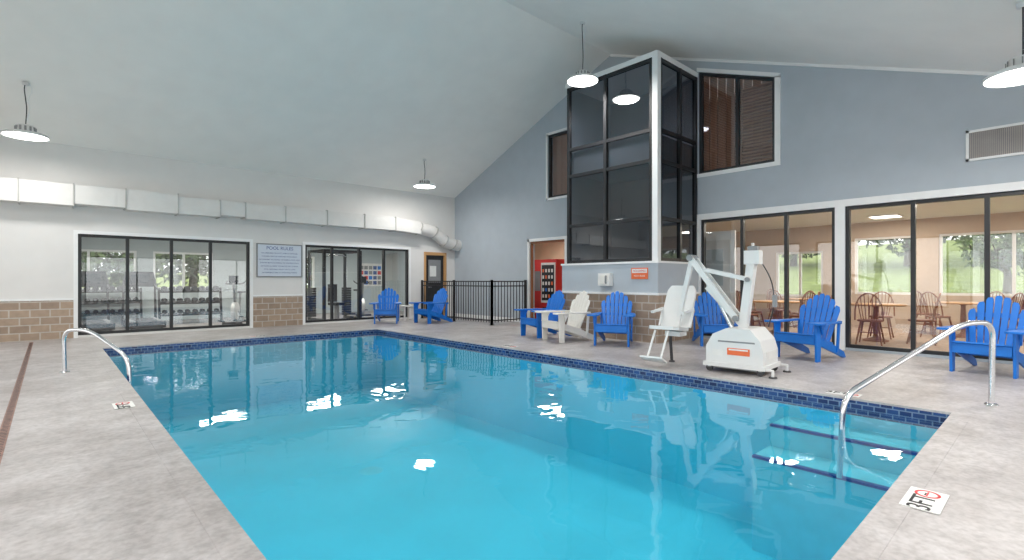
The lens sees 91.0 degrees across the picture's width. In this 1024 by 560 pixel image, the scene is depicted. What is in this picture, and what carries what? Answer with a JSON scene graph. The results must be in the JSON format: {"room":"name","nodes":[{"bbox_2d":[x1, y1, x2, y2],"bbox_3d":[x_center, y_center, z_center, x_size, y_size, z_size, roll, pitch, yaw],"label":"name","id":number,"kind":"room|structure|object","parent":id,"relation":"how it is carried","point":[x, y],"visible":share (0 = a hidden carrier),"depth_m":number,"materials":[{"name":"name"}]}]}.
{"room":"indoor swimming pool","nodes":[
{"label":"indoor swimming pool","id":0,"kind":"room"},
{"bbox_2d":[0,136,454,337],"bbox_3d":[-7.179,-0.820,12.550,14.400,4.040,0.200,0,0,-43],"label":"wall","id":1,"kind":"structure","parent":0,"point":[36,241],"depth_m":11.80,"materials":[{"name":"white paint"}]},
{"bbox_2d":[0,294,302,342],"bbox_3d":[-9.060,0.780,10.667,9.080,0.840,0.030,0,0,-43],"label":"wainscot","id":2,"kind":"object","parent":1,"relation":"attached to","point":[20,319],"depth_m":10.34,"materials":[{"name":"brick"}]},
{"bbox_2d":[78,234,249,334],"bbox_3d":[-7.976,0.075,11.785,3.330,2.150,0.090,0,0,-43],"label":"window","id":3,"kind":"structure","parent":1,"relation":"in","point":[80,236],"depth_m":11.73,"materials":[{"name":"black metal"}]},
{"bbox_2d":[0,177,461,250],"bbox_3d":[-7.028,-1.502,12.254,14.197,0.976,0.439,0,0,-43],"label":"ventilation duct","id":4,"kind":"object","parent":1,"relation":"attached to","point":[12,190],"visible":1,"depth_m":11.62,"materials":[{"name":"metal"}]},
{"bbox_2d":[73,230,410,337],"bbox_3d":[-6.209,0.065,13.291,8.110,2.270,0.020,0,0,-43],"label":"trim","id":5,"kind":"structure","parent":1,"relation":"attached to","point":[75,232],"depth_m":12.45,"materials":[{"name":"white paint"}]},
{"bbox_2d":[256,243,301,276],"bbox_3d":[-6.152,-0.540,13.333,1.150,0.880,0.034,0,0,-43],"label":"sign","id":6,"kind":"object","parent":1,"relation":"attached to","point":[272,260],"visible":1,"depth_m":13.30,"materials":[{"name":"grey plastic"}]},
{"bbox_2d":[305,245,407,322],"bbox_3d":[-4.529,0.075,14.950,3.250,2.150,0.090,0,0,-43],"label":"window","id":7,"kind":"structure","parent":1,"relation":"in","point":[306,246],"depth_m":14.88,"materials":[{"name":"black metal"}]},
{"bbox_2d":[424,252,446,317],"bbox_3d":[-2.588,0.125,16.718,0.880,2.150,0.170,0,0,-43],"label":"door","id":8,"kind":"structure","parent":1,"relation":"in","point":[435,263],"depth_m":16.68,"materials":[{"name":"brown wood"}]},
{"bbox_2d":[82,237,392,321],"bbox_3d":[-9.258,-0.100,16.886,11.600,2.600,0.200,0,0,-43],"label":"wall","id":9,"kind":"structure","parent":0,"point":[228,259],"depth_m":16.44,"materials":[{"name":"white paint"}]},
{"bbox_2d":[82,249,136,289],"bbox_3d":[-12.041,-0.325,14.297,2.200,1.150,0.090,0,0,-43],"label":"window","id":10,"kind":"structure","parent":9,"relation":"in","point":[87,250],"depth_m":14.55,"materials":[{"name":"white paint"}]},
{"bbox_2d":[153,251,212,288],"bbox_3d":[-10.347,-0.325,15.853,1.600,1.150,0.090,0,0,-43],"label":"window","id":11,"kind":"structure","parent":9,"relation":"in","point":[154,252],"depth_m":15.83,"materials":[{"name":"white paint"}]},
{"bbox_2d":[307,256,314,292],"bbox_3d":[-7.916,-0.150,18.085,1.600,1.500,0.090,0,0,-43],"label":"window","id":12,"kind":"structure","parent":9,"relation":"in","point":[313,258],"depth_m":18.58,"materials":[{"name":"glass"}]},
{"bbox_2d":[362,263,381,285],"bbox_3d":[-5.647,-0.250,20.049,1.000,0.900,0.023,0,0,-43],"label":"chart poster","id":13,"kind":"object","parent":9,"relation":"attached to","point":[372,272],"visible":0.74,"depth_m":20.10,"materials":[{"name":"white paper"}]},
{"bbox_2d":[102,311,426,330],"bbox_3d":[-7.771,1.250,15.265,11.600,0.100,4.600,0,0,-43],"label":"floor","id":14,"kind":"structure","parent":0,"point":[203,321],"depth_m":14.91,"materials":[{"name":"grey"}]},
{"bbox_2d":[82,271,114,330],"bbox_3d":[-10.201,0.475,12.220,0.770,1.450,1.700,0,0,-43],"label":"treadmill","id":15,"kind":"object","parent":14,"relation":"on","point":[89,278],"visible":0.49,"depth_m":12.63,"materials":[{"name":"black metal"}]},
{"bbox_2d":[82,286,142,317],"bbox_3d":[-11.323,0.673,14.107,1.560,1.068,0.500,0,0,-43],"label":"dumbbell rack","id":16,"kind":"object","parent":14,"relation":"on","point":[86,301],"visible":0.7,"depth_m":14.12,"materials":[{"name":"black metal"}]},
{"bbox_2d":[121,271,165,329],"bbox_3d":[-9.464,0.475,12.896,0.770,1.450,1.700,0,0,-43],"label":"treadmill","id":17,"kind":"object","parent":14,"relation":"on","point":[136,279],"visible":0.91,"depth_m":13.16,"materials":[{"name":"black metal"}]},
{"bbox_2d":[157,286,224,321],"bbox_3d":[-9.088,0.673,14.260,1.560,1.068,0.500,0,0,-43],"label":"dumbbell rack","id":18,"kind":"object","parent":14,"relation":"on","point":[179,289],"visible":0.84,"depth_m":14.23,"materials":[{"name":"black metal"}]},
{"bbox_2d":[222,276,245,324],"bbox_3d":[-7.844,0.525,14.384,0.516,1.350,1.000,0,0,-13],"label":"exercise bike","id":19,"kind":"object","parent":14,"relation":"on","point":[235,311],"visible":0.94,"depth_m":14.05,"materials":[{"name":"grey plastic"}]},
{"bbox_2d":[307,249,361,319],"bbox_3d":[-5.523,0.125,15.700,0.980,2.150,1.480,0,0,42],"label":"machine","id":20,"kind":"object","parent":14,"relation":"on","point":[346,301],"visible":0.82,"depth_m":15.55,"materials":[{"name":"black metal"}]},
{"bbox_2d":[351,277,370,315],"bbox_3d":[-5.334,0.525,17.638,0.516,1.350,1.000,0,0,-33],"label":"exercise bike","id":21,"kind":"object","parent":14,"relation":"on","point":[363,278],"visible":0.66,"depth_m":17.33,"materials":[{"name":"grey plastic"}]},
{"bbox_2d":[0,0,609,197],"bbox_3d":[-5.036,-4.248,10.106,14.650,2.984,6.700,0,0,-43],"label":"ceiling","id":22,"kind":"structure","parent":0,"point":[358,92],"depth_m":10.50,"materials":[{"name":"paint"}]},
{"bbox_2d":[1,81,48,140],"bbox_3d":[-8.622,-3.039,8.918,0.620,0.959,0.620,0,0,-43],"label":"pendant lamp","id":23,"kind":"object","parent":22,"relation":"hanging from","point":[25,131],"visible":1,"depth_m":8.87,"materials":[{"name":"white metal"}]},
{"bbox_2d":[414,159,434,188],"bbox_3d":[-2.523,-3.119,14.518,0.620,0.799,0.620,0,0,-43],"label":"pendant lamp","id":24,"kind":"object","parent":22,"relation":"hanging from","point":[424,183],"visible":1,"depth_m":14.42,"materials":[{"name":"white metal"}]},
{"bbox_2d":[567,54,597,86],"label":"pendant lamp","id":25,"kind":"object","parent":22,"relation":"hanging from","point":[583,78],"depth_m":10.06,"materials":[{"name":"white metal"}]},
{"bbox_2d":[393,251,404,310],"bbox_3d":[-3.425,-0.100,19.255,0.200,2.600,4.600,0,0,-43],"label":"wall","id":26,"kind":"structure","parent":0,"point":[398,256],"depth_m":20.33,"materials":[{"name":"white paint"}]},
{"bbox_2d":[0,316,1023,559],"bbox_3d":[0.841,1.350,8.103,20.200,0.300,17.200,0,0,-43],"label":"floor","id":27,"kind":"structure","parent":0,"point":[81,478],"depth_m":3.76,"materials":[{"name":"concrete"}]},
{"bbox_2d":[0,342,32,463],"bbox_3d":[-3.952,1.197,3.906,0.060,0.004,16.100,0,0,-43],"label":"drain","id":28,"kind":"object","parent":27,"relation":"on","point":[8,417],"visible":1,"depth_m":4.84,"materials":[{"name":"black metal"}]},
{"bbox_2d":[59,328,131,385],"bbox_3d":[-5.379,1.359,6.541,1.126,1.486,0.110,0,0,8],"label":"pool handrail","id":29,"kind":"object","parent":27,"relation":"on","point":[64,336],"visible":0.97,"depth_m":6.53,"materials":[{"name":"metal"}]},
{"bbox_2d":[111,401,135,409],"bbox_3d":[-3.739,1.194,4.841,0.160,0.007,0.310,0,0,-43],"label":"depth marker","id":30,"kind":"object","parent":27,"relation":"on","point":[128,404],"visible":1,"depth_m":4.82,"materials":[{"name":"white tile"}]},
{"bbox_2d":[369,288,401,323],"bbox_3d":[-3.595,0.701,14.499,0.860,0.998,1.088,0,0,-8],"label":"chair","id":31,"kind":"object","parent":27,"relation":"on","point":[386,296],"visible":0.98,"depth_m":14.69,"materials":[{"name":"blue plastic"}]},
{"bbox_2d":[399,305,413,320],"bbox_3d":[-3.232,0.978,15.424,0.400,0.445,0.415,0,0,-43],"label":"side table","id":32,"kind":"object","parent":27,"relation":"on","point":[401,306],"visible":0.8,"depth_m":15.39,"materials":[{"name":"white plastic"}]},
{"bbox_2d":[409,288,452,323],"bbox_3d":[-2.306,0.701,14.583,0.860,0.998,1.088,0,0,41],"label":"chair","id":33,"kind":"object","parent":27,"relation":"on","point":[434,309],"visible":1,"depth_m":14.57,"materials":[{"name":"blue plastic"}]},
{"bbox_2d":[421,280,526,324],"bbox_3d":[-1.257,0.585,15.394,1.370,1.230,3.580,0,0,-43],"label":"iron fence","id":34,"kind":"object","parent":27,"relation":"on","point":[490,286],"visible":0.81,"depth_m":14.36,"materials":[{"name":"black metal"}]},
{"bbox_2d":[92,328,972,559],"bbox_3d":[-1.667,1.924,6.784,5.620,1.452,11.190,0,0,-43],"label":"swimming pool","id":35,"kind":"object","parent":27,"relation":"in","point":[416,446],"visible":0.91,"depth_m":6.39,"materials":[{"name":"liquid"}]},
{"bbox_2d":[140,332,404,353],"bbox_3d":[-1.667,1.285,6.784,5.380,0.001,10.950,0,0,-43],"label":"pool water","id":36,"kind":"object","parent":35,"relation":"in","point":[373,333],"visible":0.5,"depth_m":11.65,"materials":[{"name":"blue liquid"}]},
{"bbox_2d":[514,290,571,337],"bbox_3d":[0.715,0.701,10.997,1.088,0.998,0.860,0,0,-33],"label":"chair","id":37,"kind":"object","parent":27,"relation":"on","point":[556,302],"visible":0.6,"depth_m":11.02,"materials":[{"name":"blue plastic"}]},
{"bbox_2d":[535,291,597,342],"bbox_3d":[1.134,0.701,10.200,1.088,0.998,0.860,0,0,-29],"label":"chair","id":38,"kind":"object","parent":27,"relation":"on","point":[580,304],"visible":0.98,"depth_m":10.14,"materials":[{"name":"white plastic"}]},
{"bbox_2d":[587,291,635,346],"bbox_3d":[1.957,0.701,9.612,0.860,0.998,1.088,0,0,19],"label":"chair","id":39,"kind":"object","parent":27,"relation":"on","point":[612,317],"visible":1,"depth_m":9.78,"materials":[{"name":"blue plastic"}]},
{"bbox_2d":[639,243,790,378],"bbox_3d":[2.712,0.350,6.882,1.789,1.700,0.986,0,0,43],"label":"lift","id":40,"kind":"object","parent":27,"relation":"on","point":[744,347],"visible":1,"depth_m":6.67,"materials":[{"name":"white plastic"}]},
{"bbox_2d":[692,292,737,346],"bbox_3d":[3.843,0.701,9.582,0.860,0.998,1.088,0,0,7],"label":"chair","id":41,"kind":"object","parent":27,"relation":"on","point":[717,323],"visible":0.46,"depth_m":9.78,"materials":[{"name":"blue plastic"}]},
{"bbox_2d":[706,230,735,323],"bbox_3d":[4.491,0.050,11.251,0.085,2.300,1.000,0,0,-43],"label":"door","id":42,"kind":"structure","parent":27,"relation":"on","point":[720,245],"depth_m":11.04,"materials":[{"name":"white paint"}]},
{"bbox_2d":[736,291,760,326],"bbox_3d":[5.286,0.710,11.304,0.506,0.986,0.465,0,0,-15],"label":"chair","id":43,"kind":"object","parent":27,"relation":"on","point":[737,305],"visible":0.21,"depth_m":11.21,"materials":[{"name":"brown wood"}]},
{"bbox_2d":[739,296,764,326],"bbox_3d":[5.822,0.710,12.217,0.465,0.986,0.506,0,0,-15],"label":"chair","id":44,"kind":"object","parent":27,"relation":"on","point":[752,321],"visible":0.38,"depth_m":12.07,"materials":[{"name":"brown wood"}]},
{"bbox_2d":[753,300,799,333],"bbox_3d":[6.011,0.828,11.492,1.000,0.745,1.000,0,0,-43],"label":"dining table","id":45,"kind":"object","parent":27,"relation":"on","point":[775,315],"visible":0.53,"depth_m":11.44,"materials":[{"name":"brown wood"}]},
{"bbox_2d":[766,289,790,324],"bbox_3d":[7.380,0.710,13.964,0.465,0.986,0.506,0,0,-21],"label":"chair","id":46,"kind":"object","parent":27,"relation":"on","point":[778,312],"visible":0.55,"depth_m":14.05,"materials":[{"name":"brown wood"}]},
{"bbox_2d":[768,290,794,327],"bbox_3d":[6.942,0.710,12.999,0.506,0.986,0.465,0,0,-21],"label":"chair","id":47,"kind":"object","parent":27,"relation":"on","point":[779,309],"visible":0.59,"depth_m":12.86,"materials":[{"name":"brown wood"}]},
{"bbox_2d":[782,298,818,325],"bbox_3d":[7.644,0.828,13.263,1.000,0.745,1.000,0,0,-43],"label":"dining table","id":48,"kind":"object","parent":27,"relation":"on","point":[782,298],"visible":0.33,"depth_m":13.10,"materials":[{"name":"brown wood"}]},
{"bbox_2d":[789,290,813,324],"bbox_3d":[6.736,0.710,11.681,0.506,0.986,0.465,0,0,-15],"label":"chair","id":49,"kind":"object","parent":27,"relation":"on","point":[810,290],"visible":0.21,"depth_m":11.76,"materials":[{"name":"brown wood"}]},
{"bbox_2d":[789,291,814,327],"bbox_3d":[6.199,0.710,10.767,0.465,0.986,0.506,0,0,-15],"label":"chair","id":50,"kind":"object","parent":27,"relation":"on","point":[810,292],"visible":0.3,"depth_m":10.56,"materials":[{"name":"brown wood"}]},
{"bbox_2d":[764,294,845,362],"bbox_3d":[4.658,0.701,7.885,1.088,0.998,0.860,0,0,-33],"label":"chair","id":51,"kind":"object","parent":27,"relation":"on","point":[821,326],"visible":0.99,"depth_m":7.87,"materials":[{"name":"blue plastic"}]},
{"bbox_2d":[825,390,861,396],"bbox_3d":[3.516,1.194,5.338,0.160,0.007,0.308,0,0,-43],"label":"depth marker","id":52,"kind":"object","parent":27,"relation":"on","point":[828,391],"visible":0.91,"depth_m":5.33,"materials":[{"name":"white tile"}]},
{"bbox_2d":[854,293,885,345],"bbox_3d":[6.790,0.710,9.539,0.465,0.986,0.506,0,0,42],"label":"chair","id":53,"kind":"object","parent":27,"relation":"on","point":[879,325],"visible":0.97,"depth_m":9.46,"materials":[{"name":"brown wood"}]},
{"bbox_2d":[851,303,906,341],"bbox_3d":[7.296,0.828,10.092,1.000,0.745,1.000,0,0,-43],"label":"dining table","id":54,"kind":"object","parent":27,"relation":"on","point":[875,338],"visible":0.66,"depth_m":10.04,"materials":[{"name":"brown wood"}]},
{"bbox_2d":[867,291,894,338],"bbox_3d":[7.802,0.710,10.646,0.465,0.986,0.506,0,0,42],"label":"chair","id":55,"kind":"object","parent":27,"relation":"on","point":[886,316],"visible":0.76,"depth_m":10.64,"materials":[{"name":"brown wood"}]},
{"bbox_2d":[836,320,998,478],"bbox_3d":[3.751,1.039,4.632,1.966,1.325,0.110,0,0,-15],"label":"pool handrail","id":56,"kind":"object","parent":27,"relation":"on","point":[992,334],"visible":1,"depth_m":4.57,"materials":[{"name":"metal"}]},
{"bbox_2d":[906,293,940,345],"bbox_3d":[7.849,0.710,9.587,0.506,0.986,0.465,0,0,42],"label":"chair","id":57,"kind":"object","parent":27,"relation":"on","point":[932,320],"visible":0.92,"depth_m":9.44,"materials":[{"name":"brown wood"}]},
{"bbox_2d":[899,486,949,514],"bbox_3d":[2.255,1.194,2.749,0.340,0.007,0.170,0,0,-43],"label":"depth marker","id":58,"kind":"object","parent":27,"relation":"on","point":[933,502],"visible":1,"depth_m":2.73,"materials":[{"name":"white tile"}]},
{"bbox_2d":[916,291,943,334],"bbox_3d":[9.472,0.710,11.495,0.465,0.986,0.506,0,0,-15],"label":"chair","id":59,"kind":"object","parent":27,"relation":"on","point":[922,311],"visible":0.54,"depth_m":11.64,"materials":[{"name":"brown wood"}]},
{"bbox_2d":[919,291,956,338],"bbox_3d":[8.935,0.710,10.582,0.506,0.986,0.465,0,0,-15],"label":"chair","id":60,"kind":"object","parent":27,"relation":"on","point":[928,292],"visible":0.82,"depth_m":10.53,"materials":[{"name":"brown wood"}]},
{"bbox_2d":[933,301,994,337],"bbox_3d":[9.661,0.828,10.770,1.000,0.745,1.000,0,0,-43],"label":"dining table","id":61,"kind":"object","parent":27,"relation":"on","point":[962,334],"visible":0.72,"depth_m":10.72,"materials":[{"name":"brown wood"}]},
{"bbox_2d":[936,296,1023,378],"bbox_3d":[6.332,0.701,6.653,1.088,0.998,0.860,0,0,-35],"label":"chair","id":62,"kind":"object","parent":27,"relation":"on","point":[1014,340],"visible":0.89,"depth_m":6.69,"materials":[{"name":"blue plastic"}]},
{"bbox_2d":[976,291,1004,325],"bbox_3d":[10.386,0.710,10.959,0.506,0.986,0.465,0,0,-15],"label":"chair","id":63,"kind":"object","parent":27,"relation":"on","point":[993,291],"visible":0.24,"depth_m":10.99,"materials":[{"name":"brown wood"}]},
{"bbox_2d":[983,292,1023,341],"bbox_3d":[9.849,0.710,10.045,0.465,0.986,0.506,0,0,-15],"label":"chair","id":64,"kind":"object","parent":27,"relation":"on","point":[1019,293],"visible":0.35,"depth_m":9.86,"materials":[{"name":"brown wood"}]},
{"bbox_2d":[535,242,563,259],"bbox_3d":[2.075,-0.150,17.110,0.200,2.700,6.000,0,0,-43],"label":"wall","id":65,"kind":"structure","parent":0,"point":[555,250],"depth_m":17.78,"materials":[{"name":"beige paint"}]},
{"bbox_2d":[561,50,697,292],"bbox_3d":[2.557,-1.625,11.083,1.638,5.650,2.490,0,0,-43],"label":"wall","id":66,"kind":"structure","parent":0,"point":[662,275],"depth_m":9.98,"materials":[{"name":"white paint"}]},
{"bbox_2d":[598,273,612,285],"bbox_3d":[1.927,-0.030,10.457,0.167,0.260,0.300,0,0,-43],"label":"phone","id":67,"kind":"object","parent":66,"relation":"attached to","point":[604,279],"visible":1,"depth_m":10.39,"materials":[{"name":"white plastic"}]},
{"bbox_2d":[567,57,651,263],"bbox_3d":[2.013,-2.370,10.598,0.080,3.960,2.190,0,0,-43],"label":"window","id":68,"kind":"structure","parent":66,"relation":"in","point":[609,121],"depth_m":10.52,"materials":[{"name":"black glass"}]},
{"bbox_2d":[561,291,699,343],"bbox_3d":[2.553,0.715,11.056,1.625,0.970,2.485,0,0,-43],"label":"wainscot","id":69,"kind":"object","parent":66,"relation":"attached to","point":[643,304],"depth_m":9.99,"materials":[{"name":"brick"}]},
{"bbox_2d":[631,268,647,278],"bbox_3d":[2.516,-0.150,9.926,0.016,0.220,0.380,0,0,-43],"label":"warning sign","id":70,"kind":"object","parent":66,"relation":"attached to","point":[636,273],"visible":1,"depth_m":9.92,"materials":[{"name":"orange paint"}]},
{"bbox_2d":[661,57,696,261],"bbox_3d":[3.396,-2.370,10.286,1.475,3.960,0.080,0,0,-43],"label":"window","id":71,"kind":"structure","parent":66,"relation":"in","point":[678,86],"depth_m":10.27,"materials":[{"name":"black glass"}]},
{"bbox_2d":[455,56,1023,363],"bbox_3d":[3.868,-2.195,11.017,0.200,6.790,17.000,0,0,-43],"label":"wall","id":72,"kind":"structure","parent":0,"point":[846,133],"depth_m":9.05,"materials":[{"name":"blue paint"}]},
{"bbox_2d":[411,313,519,321],"bbox_3d":[3.157,1.150,10.365,1.730,0.100,17.000,0,0,-43],"label":"baseboard","id":73,"kind":"structure","parent":72,"relation":"attached to","point":[460,315],"depth_m":16.06,"materials":[{"name":"white paint"}]},
{"bbox_2d":[527,236,566,317],"bbox_3d":[0.961,-0.005,14.017,0.025,2.410,1.510,0,0,-43],"label":"trim","id":74,"kind":"structure","parent":72,"relation":"attached to","point":[558,237],"depth_m":14.52,"materials":[{"name":"white paint"}]},
{"bbox_2d":[531,239,563,317],"bbox_3d":[1.014,0.035,14.066,0.060,2.330,1.350,0,0,-43],"label":"door frame","id":75,"kind":"structure","parent":72,"relation":"in","point":[561,240],"depth_m":14.51,"materials":[{"name":"brown wood"}]},
{"bbox_2d":[549,131,566,197],"bbox_3d":[1.404,-3.175,13.663,0.090,1.750,1.030,0,0,-43],"label":"window","id":76,"kind":"structure","parent":72,"relation":"in","point":[551,137],"depth_m":13.99,"materials":[{"name":"black metal"}]},
{"bbox_2d":[553,134,566,195],"bbox_3d":[1.522,-3.150,13.772,0.040,1.900,1.130,0,0,-43],"label":"shutter panel","id":77,"kind":"object","parent":72,"relation":"attached to","point":[559,142],"visible":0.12,"depth_m":13.94,"materials":[{"name":"brown wood"}]},
{"bbox_2d":[546,68,780,200],"bbox_3d":[3.017,-3.379,11.777,0.025,2.358,6.110,0,0,-43],"label":"trim","id":78,"kind":"structure","parent":72,"relation":"attached to","point":[777,76],"depth_m":9.84,"materials":[{"name":"white paint"}]},
{"bbox_2d":[699,72,774,173],"bbox_3d":[4.559,-3.373,10.227,0.090,2.186,1.540,0,0,-43],"label":"window","id":79,"kind":"structure","parent":72,"relation":"in","point":[737,78],"depth_m":10.19,"materials":[{"name":"black metal"}]},
{"bbox_2d":[741,81,771,164],"bbox_3d":[4.880,-3.120,9.996,0.058,1.560,0.645,0,0,-43],"label":"window shutter slats","id":80,"kind":"structure","parent":79,"relation":"attached to","point":[770,82],"depth_m":10.01,"materials":[{"name":"brown wood"}]},
{"bbox_2d":[704,76,771,170],"bbox_3d":[4.722,-3.379,10.309,0.070,2.357,1.800,0,0,-43],"label":"shutter panel","id":81,"kind":"object","parent":72,"relation":"attached to","point":[719,93],"visible":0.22,"depth_m":10.56,"materials":[{"name":"brown wood"}]},
{"bbox_2d":[701,208,834,344],"bbox_3d":[4.914,-0.070,9.840,0.090,2.460,2.490,0,0,-43],"label":"window","id":82,"kind":"structure","parent":72,"relation":"in","point":[786,215],"depth_m":9.51,"materials":[{"name":"black metal"}]},
{"bbox_2d":[610,54,993,75],"bbox_3d":[5.981,-3.623,8.546,0.030,3.935,10.500,0,0,-43],"label":"trim","id":83,"kind":"structure","parent":72,"relation":"attached to","point":[611,55],"depth_m":8.82,"materials":[{"name":"white paint"}]},
{"bbox_2d":[697,181,1023,349],"bbox_3d":[6.118,-0.110,8.400,0.025,2.620,6.400,0,0,-43],"label":"trim","id":84,"kind":"structure","parent":72,"relation":"attached to","point":[839,205],"depth_m":8.78,"materials":[{"name":"white paint"}]},
{"bbox_2d":[846,190,1023,360],"bbox_3d":[7.068,-0.070,7.494,0.090,2.460,3.580,0,0,-43],"label":"window","id":85,"kind":"structure","parent":72,"relation":"in","point":[986,196],"depth_m":8.09,"materials":[{"name":"black metal"}]},
{"bbox_2d":[966,122,1023,161],"bbox_3d":[7.171,-2.030,7.249,0.030,0.460,0.940,0,0,-43],"label":"air vent","id":86,"kind":"object","parent":72,"relation":"in","point":[1006,140],"visible":1,"depth_m":7.36,"materials":[{"name":"white metal"}]},
{"bbox_2d":[503,0,1023,71],"bbox_3d":[0.848,-3.686,3.697,14.650,4.109,10.700,0,0,-43],"label":"ceiling","id":87,"kind":"structure","parent":0,"point":[961,35],"depth_m":7.66,"materials":[{"name":"paint"}]},
{"bbox_2d":[983,1,1023,87],"bbox_3d":[5.349,-2.526,5.264,0.620,0.773,0.620,0,0,-43],"label":"pendant lamp","id":88,"kind":"object","parent":87,"relation":"hanging from","point":[1013,74],"visible":1,"depth_m":5.26,"materials":[{"name":"white metal"}]},
{"bbox_2d":[706,195,1023,231],"bbox_3d":[8.106,-1.600,10.836,5.800,0.100,11.400,0,0,-43],"label":"ceiling","id":89,"kind":"structure","parent":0,"point":[1006,204],"depth_m":11.72,"materials":[{"name":"beige paint"}]},
{"bbox_2d":[867,213,903,218],"bbox_3d":[8.861,-1.532,11.937,0.600,0.034,0.600,0,0,-43],"label":"ceiling light","id":90,"kind":"object","parent":89,"relation":"attached to","point":[896,215],"depth_m":11.81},
{"bbox_2d":[736,212,1023,331],"bbox_3d":[10.169,-0.175,12.730,0.200,2.750,11.400,0,0,-43],"label":"wall","id":91,"kind":"structure","parent":0,"point":[816,238],"depth_m":12.94,"materials":[{"name":"beige paint"}]},
{"bbox_2d":[776,251,822,296],"bbox_3d":[8.375,-0.200,14.647,0.090,1.300,1.250,0,0,-43],"label":"window","id":92,"kind":"structure","parent":91,"relation":"in","point":[800,294],"depth_m":14.59,"materials":[{"name":"white paint"}]},
{"bbox_2d":[855,236,910,294],"bbox_3d":[9.745,-0.400,13.155,0.090,1.500,1.300,0,0,-43],"label":"window","id":93,"kind":"structure","parent":91,"relation":"in","point":[893,237],"depth_m":13.43,"materials":[{"name":"white paint"}]},
{"bbox_2d":[939,230,1023,296],"bbox_3d":[11.368,-0.400,11.387,0.090,1.500,2.600,0,0,-43],"label":"window","id":94,"kind":"structure","parent":91,"relation":"in","point":[1013,232],"depth_m":11.81,"materials":[{"name":"white paint"}]},
{"bbox_3d":[1.117,1.250,16.231,2.800,0.100,6.000,0,0,-43],"label":"floor","id":95,"kind":"structure","parent":0,"visible":0},
{"bbox_2d":[535,259,563,317],"bbox_3d":[1.262,0.275,15.345,0.785,1.850,0.920,0,0,-43],"label":"vending machine","id":96,"kind":"object","parent":95,"relation":"on","point":[548,272],"visible":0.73,"depth_m":15.02,"materials":[{"name":"red paint"}]},
{"label":"outside","id":97,"kind":"structure","parent":0,"visible":0},
{"bbox_2d":[779,237,1023,294],"bbox_3d":[28.404,-1.486,32.866,53.700,5.808,70.000,0,0,-43],"label":"lawn","id":98,"kind":"structure","parent":97,"point":[879,269],"depth_m":27.30,"materials":[{"name":"green plant"}]},
{"bbox_2d":[781,253,820,265],"bbox_3d":[21.821,-3.702,38.980,5.998,5.657,5.528,0,0,-43],"label":"tree","id":99,"kind":"object","parent":98,"relation":"on","point":[793,257],"visible":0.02,"depth_m":38.85,"materials":[{"name":"green plant"}]},
{"bbox_2d":[858,240,876,248],"bbox_3d":[22.784,-5.209,34.602,5.964,8.661,6.322,0,0,-43],"label":"tree","id":100,"kind":"object","parent":98,"relation":"on","point":[867,241],"visible":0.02,"depth_m":33.05,"materials":[{"name":"green plant"}]},
{"bbox_2d":[869,236,956,265],"bbox_3d":[23.529,-3.751,29.685,5.998,5.754,5.736,0,0,11],"label":"tree","id":101,"kind":"object","parent":98,"relation":"on","point":[906,247],"visible":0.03,"depth_m":29.71,"materials":[{"name":"green plant"}]},
{"bbox_2d":[952,233,1023,293],"bbox_3d":[16.835,-0.751,17.078,2.990,3.004,2.972,0,0,-43],"label":"tree","id":102,"kind":"object","parent":98,"relation":"on","point":[1004,256],"visible":0.66,"depth_m":17.08,"materials":[{"name":"green plant"}]},
{"bbox_2d":[991,233,1023,258],"bbox_3d":[29.750,-4.851,30.175,6.144,7.946,6.004,0,0,-43],"label":"tree","id":103,"kind":"object","parent":98,"relation":"on","point":[1020,236],"visible":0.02,"depth_m":30.22,"materials":[{"name":"green plant"}]},
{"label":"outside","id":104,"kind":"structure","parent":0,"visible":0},
{"bbox_2d":[82,272,311,292],"bbox_3d":[-35.178,0.170,28.113,46.200,2.300,51.000,0,0,-43],"label":"lawn","id":105,"kind":"structure","parent":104,"point":[158,280],"depth_m":41.41,"materials":[{"name":"green plant"}]},
{"bbox_2d":[82,251,106,270],"bbox_3d":[-17.548,-1.760,18.744,4.250,5.883,4.283,0,0,-43],"label":"tree","id":106,"kind":"object","parent":105,"relation":"on","point":[94,260],"visible":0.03,"depth_m":19.09,"materials":[{"name":"green plant"}]},
{"bbox_2d":[82,252,188,287],"bbox_3d":[-17.098,-0.984,22.014,4.177,4.342,4.167,0,0,7],"label":"tree","id":107,"kind":"object","parent":105,"relation":"on","point":[117,262],"visible":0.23,"depth_m":21.23,"materials":[{"name":"green plant"}]},
{"bbox_2d":[155,254,208,286],"bbox_3d":[-15.467,-1.635,24.307,4.172,5.636,4.188,0,0,-11],"label":"tree","id":108,"kind":"object","parent":105,"relation":"on","point":[195,264],"visible":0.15,"depth_m":23.69,"materials":[{"name":"green plant"}]},
{"bbox_2d":[307,258,311,286],"bbox_3d":[-10.092,-1.397,26.119,4.237,5.161,4.360,0,0,-43],"label":"tree","id":109,"kind":"object","parent":105,"relation":"on","point":[307,258],"visible":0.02,"depth_m":25.25,"materials":[{"name":"green plant"}]}
]}

